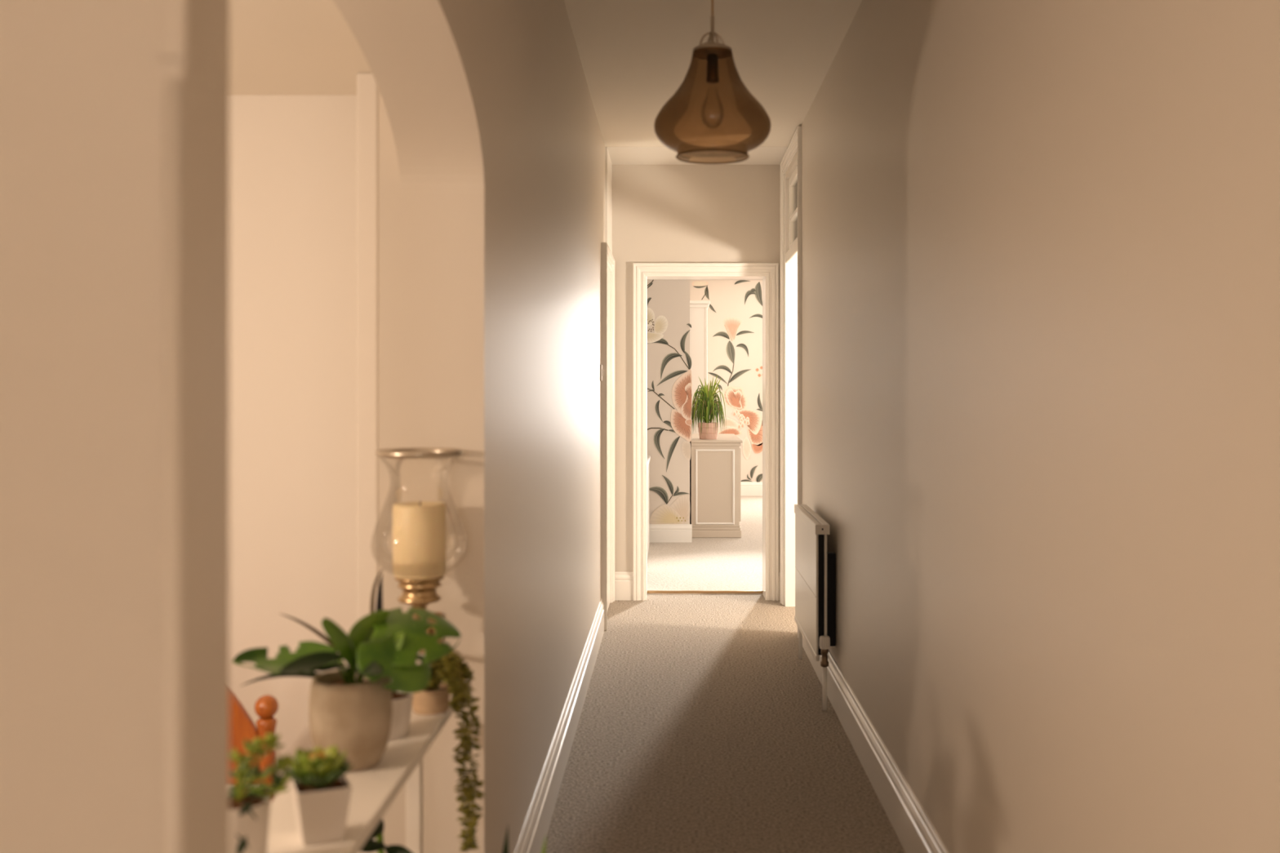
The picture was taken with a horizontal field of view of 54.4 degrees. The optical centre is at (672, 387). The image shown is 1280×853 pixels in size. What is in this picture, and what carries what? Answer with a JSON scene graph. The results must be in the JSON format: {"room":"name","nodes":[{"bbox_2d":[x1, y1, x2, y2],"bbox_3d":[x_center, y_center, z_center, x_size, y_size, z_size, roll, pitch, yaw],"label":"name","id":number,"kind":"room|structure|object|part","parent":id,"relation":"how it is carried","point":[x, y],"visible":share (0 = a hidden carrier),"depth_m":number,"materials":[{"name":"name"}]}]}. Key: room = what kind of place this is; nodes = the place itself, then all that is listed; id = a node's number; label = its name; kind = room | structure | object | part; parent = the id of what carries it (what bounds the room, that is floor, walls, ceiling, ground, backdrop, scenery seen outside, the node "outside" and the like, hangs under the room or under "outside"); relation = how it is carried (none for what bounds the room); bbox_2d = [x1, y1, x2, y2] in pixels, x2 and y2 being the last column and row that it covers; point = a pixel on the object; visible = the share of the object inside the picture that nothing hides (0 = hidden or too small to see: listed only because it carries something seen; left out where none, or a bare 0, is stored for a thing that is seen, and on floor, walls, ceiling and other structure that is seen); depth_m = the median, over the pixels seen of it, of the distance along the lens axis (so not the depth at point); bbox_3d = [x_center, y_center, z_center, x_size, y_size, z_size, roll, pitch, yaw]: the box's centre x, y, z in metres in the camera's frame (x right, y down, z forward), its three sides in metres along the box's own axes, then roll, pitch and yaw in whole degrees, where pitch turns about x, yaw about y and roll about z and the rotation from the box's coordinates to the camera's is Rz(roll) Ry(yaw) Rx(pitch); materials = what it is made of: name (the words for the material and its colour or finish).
{"room":"home hallway","nodes":[
{"label":"home hallway","id":0,"kind":"room"},
{"bbox_2d":[229,95,356,798],"bbox_3d":[-1.970,0.278,3.035,2.760,2.050,0.130,0,0,0],"label":"wall","id":1,"kind":"structure","parent":0,"point":[293,158],"depth_m":2.97,"materials":[{"name":"white paint"}]},
{"bbox_2d":[356,72,378,852],"bbox_3d":[-0.676,0.303,2.865,0.048,2.000,0.230,0,0,0],"label":"trim","id":2,"kind":"structure","parent":1,"relation":"attached to","point":[367,90],"depth_m":2.75,"materials":[{"name":"white paint"}]},
{"bbox_2d":[229,0,371,95],"bbox_3d":[-1.954,-1.082,2.040,2.793,0.770,2.120,0,0,0],"label":"ceiling","id":3,"kind":"structure","parent":0,"point":[277,47],"depth_m":2.57,"materials":[{"name":"white paint"}]},
{"bbox_2d":[0,0,604,852],"bbox_3d":[-0.471,-0.032,4.305,0.172,2.670,6.650,0,0,0],"label":"wall","id":4,"kind":"structure","parent":0,"point":[500,145],"depth_m":1.03,"materials":[{"name":"beige paint"}]},
{"bbox_2d":[164,77,183,852],"bbox_3d":[-0.393,0.530,0.979,0.015,1.545,0.015,0,0,0],"label":"trim","id":5,"kind":"structure","parent":4,"relation":"attached to","point":[173,86],"depth_m":0.97,"materials":[{"name":"beige paint"}]},
{"bbox_2d":[158,0,194,85],"bbox_3d":[-0.394,-0.798,0.988,0.022,1.138,0.024,0,0,0],"label":"trim","id":6,"kind":"structure","parent":4,"relation":"attached to","point":[175,17],"depth_m":0.98,"materials":[{"name":"beige paint"}]},
{"bbox_2d":[374,448,462,653],"bbox_3d":[-0.489,0.332,2.425,0.184,0.421,0.197,0,0,39],"label":"hurricane candle holder","id":7,"kind":"object","parent":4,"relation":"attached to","point":[419,593],"visible":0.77,"depth_m":2.39,"materials":[{"name":"gold glass"}]},
{"bbox_2d":[392,501,445,579],"bbox_3d":[-0.493,0.295,2.420,0.102,0.146,0.102,0,0,0],"label":"pillar candle","id":8,"kind":"object","parent":7,"relation":"in","point":[419,527],"visible":1,"depth_m":2.38,"materials":[{"name":"beige wax"}]},
{"bbox_2d":[394,575,444,619],"bbox_3d":[-0.493,0.415,2.420,0.095,0.096,0.095,0,0,0],"label":"candle cup","id":9,"kind":"object","parent":7,"relation":"on","point":[419,593],"depth_m":2.39,"materials":[{"name":"gold metal"}]},
{"bbox_3d":[-0.493,0.490,2.475,0.012,0.075,0.123,0,0,0],"label":"bracket arm","id":10,"kind":"part","parent":7,"relation":"part of","materials":[{"name":"metal"}]},
{"bbox_3d":[-0.493,0.500,2.535,0.044,0.085,0.010,0,0,0],"label":"plate","id":11,"kind":"part","parent":7,"relation":"part of","materials":[{"name":"metal"}]},
{"bbox_2d":[514,598,604,852],"bbox_3d":[-0.376,1.217,4.605,0.018,0.172,4.130,0,0,0],"label":"baseboard","id":12,"kind":"structure","parent":4,"relation":"attached to","point":[536,825],"depth_m":4.07,"materials":[{"name":"white paint"}]},
{"bbox_2d":[600,364,603,381],"bbox_3d":[-0.378,-0.077,6.618,0.015,0.086,0.086,0,0,0],"label":"light switch","id":13,"kind":"object","parent":4,"relation":"attached to","point":[601,366],"visible":1,"depth_m":6.58,"materials":[{"name":"white plastic"}]},
{"bbox_2d":[600,242,614,630],"bbox_3d":[-0.370,0.263,7.135,0.034,2.080,0.930,0,0,0],"label":"door frame","id":14,"kind":"structure","parent":4,"relation":"in","point":[607,260],"depth_m":7.24,"materials":[{"name":"white paint"}]},
{"bbox_2d":[378,90,399,852],"bbox_3d":[-0.579,-0.032,2.820,0.043,2.670,0.560,0,0,0],"label":"wall","id":15,"kind":"structure","parent":0,"point":[388,170],"depth_m":2.54,"materials":[{"name":"beige paint"}]},
{"bbox_2d":[647,280,692,524],"bbox_3d":[-1.220,0.003,12.743,2.761,2.600,4.615,0,0,0],"label":"wall","id":16,"kind":"structure","parent":0,"point":[669,378],"depth_m":10.44,"materials":[{"name":"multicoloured paper"}]},
{"bbox_2d":[648,524,692,542],"bbox_3d":[-1.220,1.226,10.431,2.760,0.155,0.018,0,0,0],"label":"baseboard","id":17,"kind":"structure","parent":16,"relation":"attached to","point":[658,533],"depth_m":10.42,"materials":[{"name":"white paint"}]},
{"bbox_2d":[612,164,780,571],"bbox_3d":[0.575,-0.032,7.745,6.350,2.670,0.230,0,0,0],"label":"wall","id":18,"kind":"structure","parent":0,"point":[661,213],"depth_m":7.63,"materials":[{"name":"beige paint"}]},
{"bbox_2d":[604,146,787,253],"bbox_3d":[0.142,-1.077,7.350,1.056,0.581,0.560,0,0,0],"label":"trim","id":19,"kind":"structure","parent":18,"relation":"attached to","point":[613,155],"depth_m":7.33,"materials":[{"name":"white paint"}]},
{"bbox_2d":[614,571,780,599],"bbox_3d":[0.142,1.217,7.621,1.055,0.172,0.018,0,0,0],"label":"baseboard","id":20,"kind":"structure","parent":18,"relation":"attached to","point":[624,580],"depth_m":7.61,"materials":[{"name":"white paint"}]},
{"bbox_2d":[633,262,778,600],"bbox_3d":[0.202,0.273,7.745,0.890,2.067,0.290,0,0,0],"label":"door frame","id":21,"kind":"structure","parent":18,"relation":"in","point":[768,273],"depth_m":7.61,"materials":[{"name":"white paint"}]},
{"bbox_2d":[564,0,862,146],"bbox_3d":[-1.225,-1.417,2.355,4.250,0.100,11.010,0,0,0],"label":"ceiling","id":22,"kind":"structure","parent":0,"point":[635,55],"depth_m":5.03,"materials":[{"name":"white paint"}]},
{"bbox_2d":[653,0,771,164],"bbox_3d":[0.105,-0.988,3.300,0.310,0.758,0.310,0,0,0],"label":"pendant light","id":23,"kind":"object","parent":22,"relation":"hanging from","point":[712,117],"visible":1,"depth_m":3.21,"materials":[{"name":"brown glass"}]},
{"bbox_3d":[0.105,-1.176,3.300,0.005,0.382,0.005,0,0,0],"label":"cord","id":24,"kind":"part","parent":23,"relation":"part of","materials":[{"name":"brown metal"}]},
{"bbox_2d":[545,496,906,852],"bbox_3d":[0.200,1.351,5.950,7.100,0.104,18.200,0,0,0],"label":"floor","id":25,"kind":"structure","parent":0,"point":[702,727],"depth_m":4.65,"materials":[{"name":"beige carpet"}]},
{"bbox_2d":[229,687,279,801],"bbox_3d":[-0.993,0.946,2.442,0.348,0.713,0.324,0,0,0],"label":"wooden chair","id":26,"kind":"object","parent":25,"relation":"on","point":[242,726],"visible":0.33,"depth_m":2.57,"materials":[{"name":"orange wood"}]},
{"bbox_3d":[-0.993,0.705,2.580,0.300,0.231,0.018,0,0,0],"label":"crest rail","id":27,"kind":"part","parent":26,"relation":"part of","materials":[{"name":"orange wood"}]},
{"bbox_3d":[-0.843,0.994,2.580,0.043,0.618,0.043,0,0,0],"label":"post","id":28,"kind":"part","parent":26,"relation":"part of","materials":[{"name":"orange wood"}]},
{"bbox_2d":[266,706,453,852],"bbox_3d":[-0.502,0.953,1.772,0.165,0.700,1.245,0,0,0],"label":"console table","id":29,"kind":"object","parent":25,"relation":"on","point":[375,788],"visible":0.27,"depth_m":1.90,"materials":[{"name":"white wood"}]},
{"bbox_2d":[229,732,294,852],"bbox_3d":[-0.529,0.521,1.556,0.113,0.163,0.104,0,0,0],"label":"succulent","id":30,"kind":"object","parent":29,"relation":"on","point":[250,806],"visible":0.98,"depth_m":1.55,"materials":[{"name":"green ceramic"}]},
{"bbox_3d":[-0.545,0.494,1.561,0.004,0.049,0.006,0,0,30],"label":"stem","id":31,"kind":"part","parent":30,"relation":"part of","materials":[{"name":"green plant"}]},
{"bbox_3d":[-0.529,0.501,1.552,0.037,0.036,0.019,0,0,0],"label":"stem","id":32,"kind":"part","parent":30,"relation":"part of","materials":[{"name":"green plant"}]},
{"bbox_3d":[-0.536,0.489,1.562,0.023,0.059,0.009,0,0,0],"label":"stem","id":33,"kind":"part","parent":30,"relation":"part of","materials":[{"name":"green plant"}]},
{"bbox_2d":[229,793,271,852],"bbox_3d":[-0.546,0.560,1.560,0.080,0.086,0.080,0,0,0],"label":"pot","id":34,"kind":"object","parent":30,"relation":"on","point":[255,833],"depth_m":1.54,"materials":[{"name":"white ceramic"}]},
{"bbox_3d":[-0.517,0.507,1.552,0.060,0.025,0.019,0,0,0],"label":"stem","id":35,"kind":"part","parent":30,"relation":"part of","materials":[{"name":"green plant"}]},
{"bbox_3d":[-0.529,0.487,1.573,0.046,0.063,0.004,0,0,-38],"label":"stem","id":36,"kind":"part","parent":30,"relation":"part of","materials":[{"name":"green plant"}]},
{"bbox_3d":[-0.520,0.501,1.567,0.056,0.037,0.004,0,0,-16],"label":"stem","id":37,"kind":"part","parent":30,"relation":"part of","materials":[{"name":"green plant"}]},
{"bbox_2d":[282,745,353,845],"bbox_3d":[-0.478,0.543,1.666,0.094,0.120,0.086,0,0,-19],"label":"rosette succulent","id":38,"kind":"object","parent":29,"relation":"on","point":[322,791],"visible":0.94,"depth_m":1.65,"materials":[{"name":"white ceramic"}]},
{"bbox_2d":[290,774,351,845],"bbox_3d":[-0.472,0.567,1.670,0.071,0.073,0.071,0,0,-24],"label":"pot","id":39,"kind":"object","parent":38,"relation":"on","point":[321,807],"depth_m":1.64,"materials":[{"name":"white ceramic"}]},
{"bbox_2d":[240,568,413,740],"bbox_3d":[-0.566,0.468,2.175,0.263,0.270,0.350,0,0,0],"label":"dracaena","id":40,"kind":"object","parent":29,"relation":"on","point":[402,702],"visible":0.2,"depth_m":2.13,"materials":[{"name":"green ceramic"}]},
{"bbox_2d":[388,691,413,740],"bbox_3d":[-0.501,0.568,2.160,0.100,0.071,0.100,0,0,0],"label":"pot","id":41,"kind":"object","parent":40,"relation":"on","point":[402,702],"depth_m":2.13,"materials":[{"name":"white ceramic"}]},
{"bbox_2d":[232,606,461,772],"bbox_3d":[-0.493,0.480,1.973,0.360,0.246,0.184,0,0,-45],"label":"potted plant","id":42,"kind":"object","parent":29,"relation":"on","point":[350,708],"visible":1,"depth_m":1.95,"materials":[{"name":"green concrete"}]},
{"bbox_2d":[308,669,392,772],"bbox_3d":[-0.515,0.532,1.990,0.130,0.141,0.130,0,0,0],"label":"pot","id":43,"kind":"object","parent":42,"relation":"on","point":[350,711],"depth_m":1.94,"materials":[{"name":"beige ceramic"}]},
{"bbox_3d":[-0.480,0.963,2.313,0.027,0.680,0.027,0,0,0],"label":"leg","id":44,"kind":"part","parent":29,"relation":"part of","materials":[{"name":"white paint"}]},
{"bbox_2d":[412,650,485,851],"bbox_3d":[-0.426,0.654,2.269,0.155,0.379,0.145,0,0,22],"label":"trailing plant","id":45,"kind":"object","parent":29,"relation":"on","point":[434,699],"visible":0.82,"depth_m":2.26,"materials":[{"name":"green plant"}]},
{"bbox_3d":[-0.451,0.581,2.320,0.071,0.045,0.071,0,0,0],"label":"pot","id":46,"kind":"part","parent":45,"relation":"part of","materials":[{"name":"beige ceramic"}]},
{"bbox_3d":[-0.416,0.670,2.283,0.102,0.340,0.019,0,0,35],"label":"stem","id":47,"kind":"part","parent":45,"relation":"part of","materials":[{"name":"green plant"}]},
{"bbox_3d":[-0.409,0.652,2.303,0.089,0.301,0.016,0,0,11],"label":"stem","id":48,"kind":"part","parent":45,"relation":"part of","materials":[{"name":"green plant"}]},
{"bbox_2d":[360,818,412,852],"bbox_3d":[-0.520,1.011,2.181,0.190,0.584,0.234,0,0,-28],"label":"rubber plant","id":49,"kind":"object","parent":25,"relation":"on","point":[371,845],"visible":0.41,"depth_m":2.11,"materials":[{"name":"green plant"}]},
{"bbox_3d":[-0.510,0.929,2.162,0.026,0.410,0.096,0,0,-18],"label":"stem","id":50,"kind":"part","parent":49,"relation":"part of","materials":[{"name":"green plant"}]},
{"bbox_2d":[502,823,546,852],"bbox_3d":[-0.267,1.011,2.043,0.150,0.584,0.130,0,0,40],"label":"snake plant","id":51,"kind":"object","parent":25,"relation":"on","point":[505,848],"visible":1,"depth_m":2.05,"materials":[{"name":"green plant"}]},
{"bbox_2d":[647,455,650,555],"bbox_3d":[-0.471,0.928,9.470,0.577,0.741,1.480,0,0,0],"label":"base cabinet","id":52,"kind":"object","parent":25,"relation":"on","point":[648,456],"visible":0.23,"depth_m":9.68,"materials":[{"name":"white wood"}]},
{"bbox_2d":[689,300,710,433],"bbox_3d":[0.258,0.218,12.842,0.228,2.161,0.915,0,0,0],"label":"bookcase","id":53,"kind":"object","parent":25,"relation":"on","point":[698,308],"visible":0.4,"depth_m":12.42,"materials":[{"name":"white wood"}]},
{"bbox_3d":[0.258,-0.830,12.842,0.228,0.065,0.915,0,0,0],"label":"cornice","id":54,"kind":"part","parent":53,"relation":"part of","materials":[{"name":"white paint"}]},
{"bbox_3d":[0.333,0.228,12.425,0.022,2.050,0.030,0,0,0],"label":"edge moulding","id":55,"kind":"part","parent":53,"relation":"part of","materials":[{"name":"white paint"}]},
{"bbox_2d":[689,433,742,537],"bbox_3d":[0.384,0.878,11.492,0.457,0.842,1.516,0,0,0],"label":"sideboard","id":56,"kind":"object","parent":25,"relation":"on","point":[715,476],"visible":0.88,"depth_m":10.75,"materials":[{"name":"beige paint"}]},
{"bbox_2d":[691,374,726,439],"bbox_3d":[0.316,0.169,11.001,0.307,0.577,0.336,0,0,0],"label":"spider plant","id":57,"kind":"object","parent":56,"relation":"on","point":[704,407],"visible":1,"depth_m":10.96,"materials":[{"name":"green plant"}]},
{"bbox_3d":[0.312,0.385,11.000,0.188,0.145,0.188,0,0,0],"label":"pot","id":58,"kind":"part","parent":57,"relation":"part of","materials":[{"name":"beige"}]},
{"bbox_3d":[0.363,0.860,10.746,0.339,0.652,0.012,0,0,0],"label":"panel moulding","id":59,"kind":"part","parent":56,"relation":"part of","materials":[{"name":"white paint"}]},
{"bbox_3d":[0.581,0.845,11.010,0.014,0.636,0.460,0,0,0],"label":"door","id":60,"kind":"part","parent":56,"relation":"part of","materials":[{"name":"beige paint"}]},
{"bbox_2d":[689,280,762,482],"bbox_3d":[1.925,0.003,14.972,3.650,2.600,0.156,0,0,0],"label":"wall","id":61,"kind":"structure","parent":0,"point":[735,310],"depth_m":14.90,"materials":[{"name":"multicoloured paper"}]},
{"bbox_2d":[740,481,762,496],"bbox_3d":[1.871,1.217,14.891,3.458,0.172,0.018,0,0,0],"label":"baseboard","id":62,"kind":"structure","parent":61,"relation":"attached to","point":[747,488],"depth_m":14.88,"materials":[{"name":"white paint"}]},
{"bbox_2d":[785,0,1279,852],"bbox_3d":[0.750,-0.032,2.240,0.160,2.670,10.780,0,0,0],"label":"wall","id":63,"kind":"structure","parent":0,"point":[1040,239],"depth_m":2.15,"materials":[{"name":"beige paint"}]},
{"bbox_2d":[780,126,801,637],"bbox_3d":[0.742,-0.027,7.000,0.187,2.660,1.060,0,0,0],"label":"door","id":64,"kind":"structure","parent":63,"relation":"in","point":[790,259],"depth_m":7.39,"materials":[{"name":"white paint"}]},
{"bbox_2d":[789,164,797,248],"bbox_3d":[0.708,-1.017,6.980,0.035,0.440,0.840,0,0,0],"label":"window","id":65,"kind":"structure","parent":64,"relation":"attached to","point":[793,179],"depth_m":7.25,"materials":[{"name":"glass"}]},
{"bbox_3d":[0.707,-1.095,6.980,0.004,0.185,0.720,0,0,0],"label":"pane","id":66,"kind":"part","parent":65,"relation":"part of","materials":[{"name":"beige glass"}]},
{"bbox_3d":[0.707,-0.907,6.980,0.004,0.140,0.720,0,0,0],"label":"pane","id":67,"kind":"part","parent":65,"relation":"part of","materials":[{"name":"beige glass"}]},
{"bbox_2d":[794,504,835,711],"bbox_3d":[0.624,0.930,5.488,0.089,0.745,0.980,0,0,0],"label":"radiator","id":68,"kind":"object","parent":63,"relation":"attached to","point":[815,617],"visible":1,"depth_m":5.11,"materials":[{"name":"white metal"}]},
{"bbox_3d":[0.588,0.845,5.500,0.009,0.507,0.872,0,0,0],"label":"panel","id":69,"kind":"part","parent":68,"relation":"part of","materials":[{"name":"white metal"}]},
{"bbox_3d":[0.587,1.101,5.497,0.014,0.024,0.886,0,0,0],"label":"rail","id":70,"kind":"part","parent":68,"relation":"part of","materials":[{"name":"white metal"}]},
{"bbox_2d":[794,504,829,533],"bbox_3d":[0.608,0.579,5.500,0.058,0.041,0.881,0,0,0],"label":"grille","id":71,"kind":"object","parent":68,"relation":"attached to","point":[810,520],"depth_m":5.36,"materials":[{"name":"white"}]},
{"bbox_3d":[0.623,0.845,5.500,0.011,0.507,0.872,0,0,0],"label":"panel","id":72,"kind":"part","parent":68,"relation":"part of","materials":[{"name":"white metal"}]},
{"bbox_2d":[802,635,948,852],"bbox_3d":[0.661,1.217,1.735,0.018,0.172,9.470,0,0,0],"label":"baseboard","id":73,"kind":"structure","parent":63,"relation":"attached to","point":[914,830],"depth_m":3.93,"materials":[{"name":"white paint"}]}
]}

